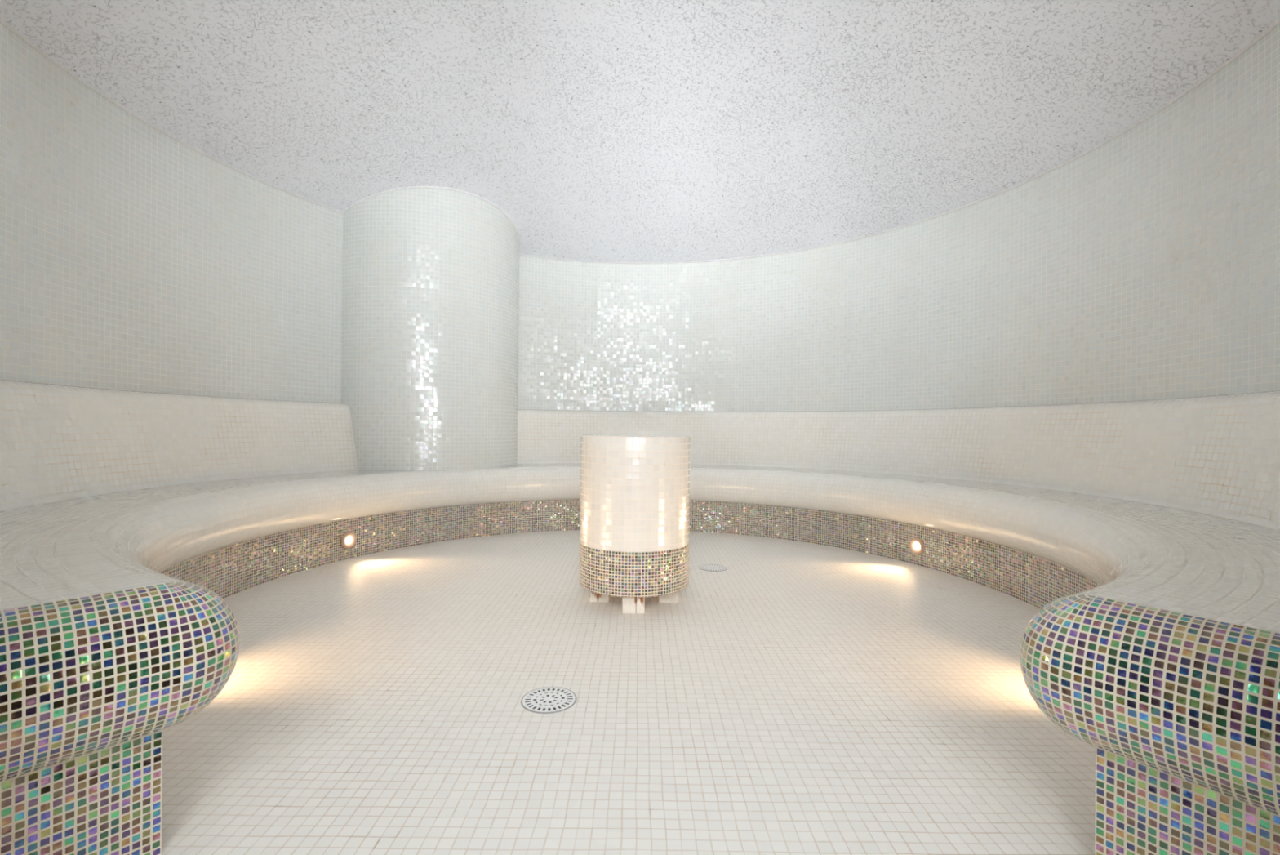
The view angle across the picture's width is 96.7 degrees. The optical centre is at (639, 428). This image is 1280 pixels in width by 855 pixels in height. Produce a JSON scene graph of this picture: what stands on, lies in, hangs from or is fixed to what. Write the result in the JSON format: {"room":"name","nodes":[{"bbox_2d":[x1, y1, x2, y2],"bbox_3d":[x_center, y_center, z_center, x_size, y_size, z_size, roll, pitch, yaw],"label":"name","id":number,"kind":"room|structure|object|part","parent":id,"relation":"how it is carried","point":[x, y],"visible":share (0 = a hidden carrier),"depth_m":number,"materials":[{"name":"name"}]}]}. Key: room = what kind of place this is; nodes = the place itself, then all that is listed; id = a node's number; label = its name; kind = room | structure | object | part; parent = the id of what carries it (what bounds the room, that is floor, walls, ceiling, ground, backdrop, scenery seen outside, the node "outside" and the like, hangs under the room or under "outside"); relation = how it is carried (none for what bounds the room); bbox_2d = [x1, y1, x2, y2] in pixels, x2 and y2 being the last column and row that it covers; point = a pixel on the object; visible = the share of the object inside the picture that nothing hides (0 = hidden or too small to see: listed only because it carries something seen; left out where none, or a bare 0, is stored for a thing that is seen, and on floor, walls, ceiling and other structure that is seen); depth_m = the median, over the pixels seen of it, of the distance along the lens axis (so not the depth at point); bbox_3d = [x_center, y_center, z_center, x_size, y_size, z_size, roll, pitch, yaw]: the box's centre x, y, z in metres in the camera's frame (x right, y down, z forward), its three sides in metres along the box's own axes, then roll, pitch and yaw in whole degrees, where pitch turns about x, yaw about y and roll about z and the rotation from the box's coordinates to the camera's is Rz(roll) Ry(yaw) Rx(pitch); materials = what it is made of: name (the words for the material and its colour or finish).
{"room":"spa","nodes":[
{"label":"spa","id":0,"kind":"room"},
{"bbox_2d":[159,529,1095,854],"bbox_3d":[-0.008,0.750,2.633,4.950,0.001,4.635,1,0,0],"label":"floor","id":1,"kind":"structure","parent":0,"point":[794,697],"depth_m":1.48,"materials":[{"name":"tile"}]},
{"bbox_2d":[520,686,576,713],"bbox_3d":[-0.251,0.746,1.571,0.152,0.003,0.152,1,0,0],"label":"floor drain","id":2,"kind":"object","parent":1,"relation":"on","point":[547,700],"visible":1,"depth_m":1.56,"materials":[{"name":"silver metal"}]},
{"bbox_2d":[578,434,690,613],"bbox_3d":[-0.023,0.389,2.505,0.483,0.722,0.484,1,0,0],"label":"pedestal","id":3,"kind":"object","parent":1,"relation":"on","point":[634,490],"visible":1,"depth_m":2.29,"materials":[{"name":"tile"}]},
{"bbox_2d":[0,379,1279,854],"bbox_3d":[-0.041,0.300,2.623,4.522,0.899,4.286,1,0,0],"label":"tiled bench","id":4,"kind":"object","parent":1,"relation":"on","point":[1144,535],"visible":0.92,"depth_m":1.95,"materials":[{"name":"tile"}]},
{"bbox_3d":[-1.006,0.627,0.772,0.001,0.225,0.560,1,0,38],"label":"panel","id":5,"kind":"part","parent":4,"relation":"part of","materials":[{"name":"tile"}]},
{"bbox_2d":[341,531,355,548],"bbox_3d":[-1.643,0.626,3.210,0.018,0.092,0.092,1,0,24],"label":"spotlight","id":6,"kind":"object","parent":4,"relation":"attached to","point":[348,540],"visible":1,"depth_m":3.20,"materials":[{"name":"white glass"}]},
{"bbox_2d":[341,187,519,471],"bbox_3d":[-1.442,-0.651,4.100,1.350,1.857,0.850,1,0,-41],"label":"tiled column","id":7,"kind":"structure","parent":4,"relation":"on","point":[430,277],"depth_m":3.67,"materials":[{"name":"tile"}]},
{"bbox_2d":[341,186,520,253],"bbox_3d":[-1.302,-1.482,3.950,1.307,0.192,0.478,1,0,-41],"label":"trim","id":8,"kind":"structure","parent":7,"relation":"attached to","point":[408,187],"depth_m":3.68,"materials":[{"name":"paint"}]},
{"bbox_3d":[-0.042,0.401,2.654,4.518,0.248,4.220,1,0,0],"label":"seat","id":9,"kind":"part","parent":4,"relation":"part of","materials":[{"name":"tile"}]},
{"bbox_3d":[-0.039,0.064,2.654,4.509,0.427,4.211,1,0,0],"label":"backrest","id":10,"kind":"part","parent":4,"relation":"part of","materials":[{"name":"tile"}]},
{"bbox_2d":[909,537,924,554],"bbox_3d":[1.557,0.658,3.202,0.018,0.092,0.092,1,0,-24],"label":"spotlight","id":11,"kind":"object","parent":4,"relation":"attached to","point":[916,544],"visible":1,"depth_m":3.19,"materials":[{"name":"white glass"}]},
{"bbox_3d":[0.927,0.647,0.758,0.001,0.225,0.522,1,0,-35],"label":"panel","id":12,"kind":"part","parent":4,"relation":"part of","materials":[{"name":"tile"}]},
{"bbox_2d":[698,564,727,571],"bbox_3d":[0.396,0.752,3.090,0.152,0.003,0.152,1,0,0],"label":"floor drain","id":13,"kind":"object","parent":1,"relation":"on","point":[712,567],"visible":1,"depth_m":3.08,"materials":[{"name":"white metal"}]},
{"bbox_2d":[0,22,1279,411],"bbox_3d":[-0.035,-0.324,2.560,4.503,2.146,4.393,1,0,0],"label":"wall","id":14,"kind":"structure","parent":0,"point":[1144,265],"depth_m":2.90,"materials":[{"name":"tile"}]},
{"bbox_2d":[0,17,1279,263],"bbox_3d":[-0.025,-1.388,2.560,4.518,0.017,4.408,1,0,0],"label":"trim","id":15,"kind":"structure","parent":14,"relation":"attached to","point":[3,22],"depth_m":2.76,"materials":[{"name":"paint"}]},
{"bbox_2d":[0,0,1279,262],"bbox_3d":[-0.022,-1.579,2.505,4.550,0.404,4.550,1,0,0],"label":"ceiling","id":16,"kind":"structure","parent":0,"point":[612,131],"depth_m":2.76,"materials":[{"name":"paint"}]}
]}

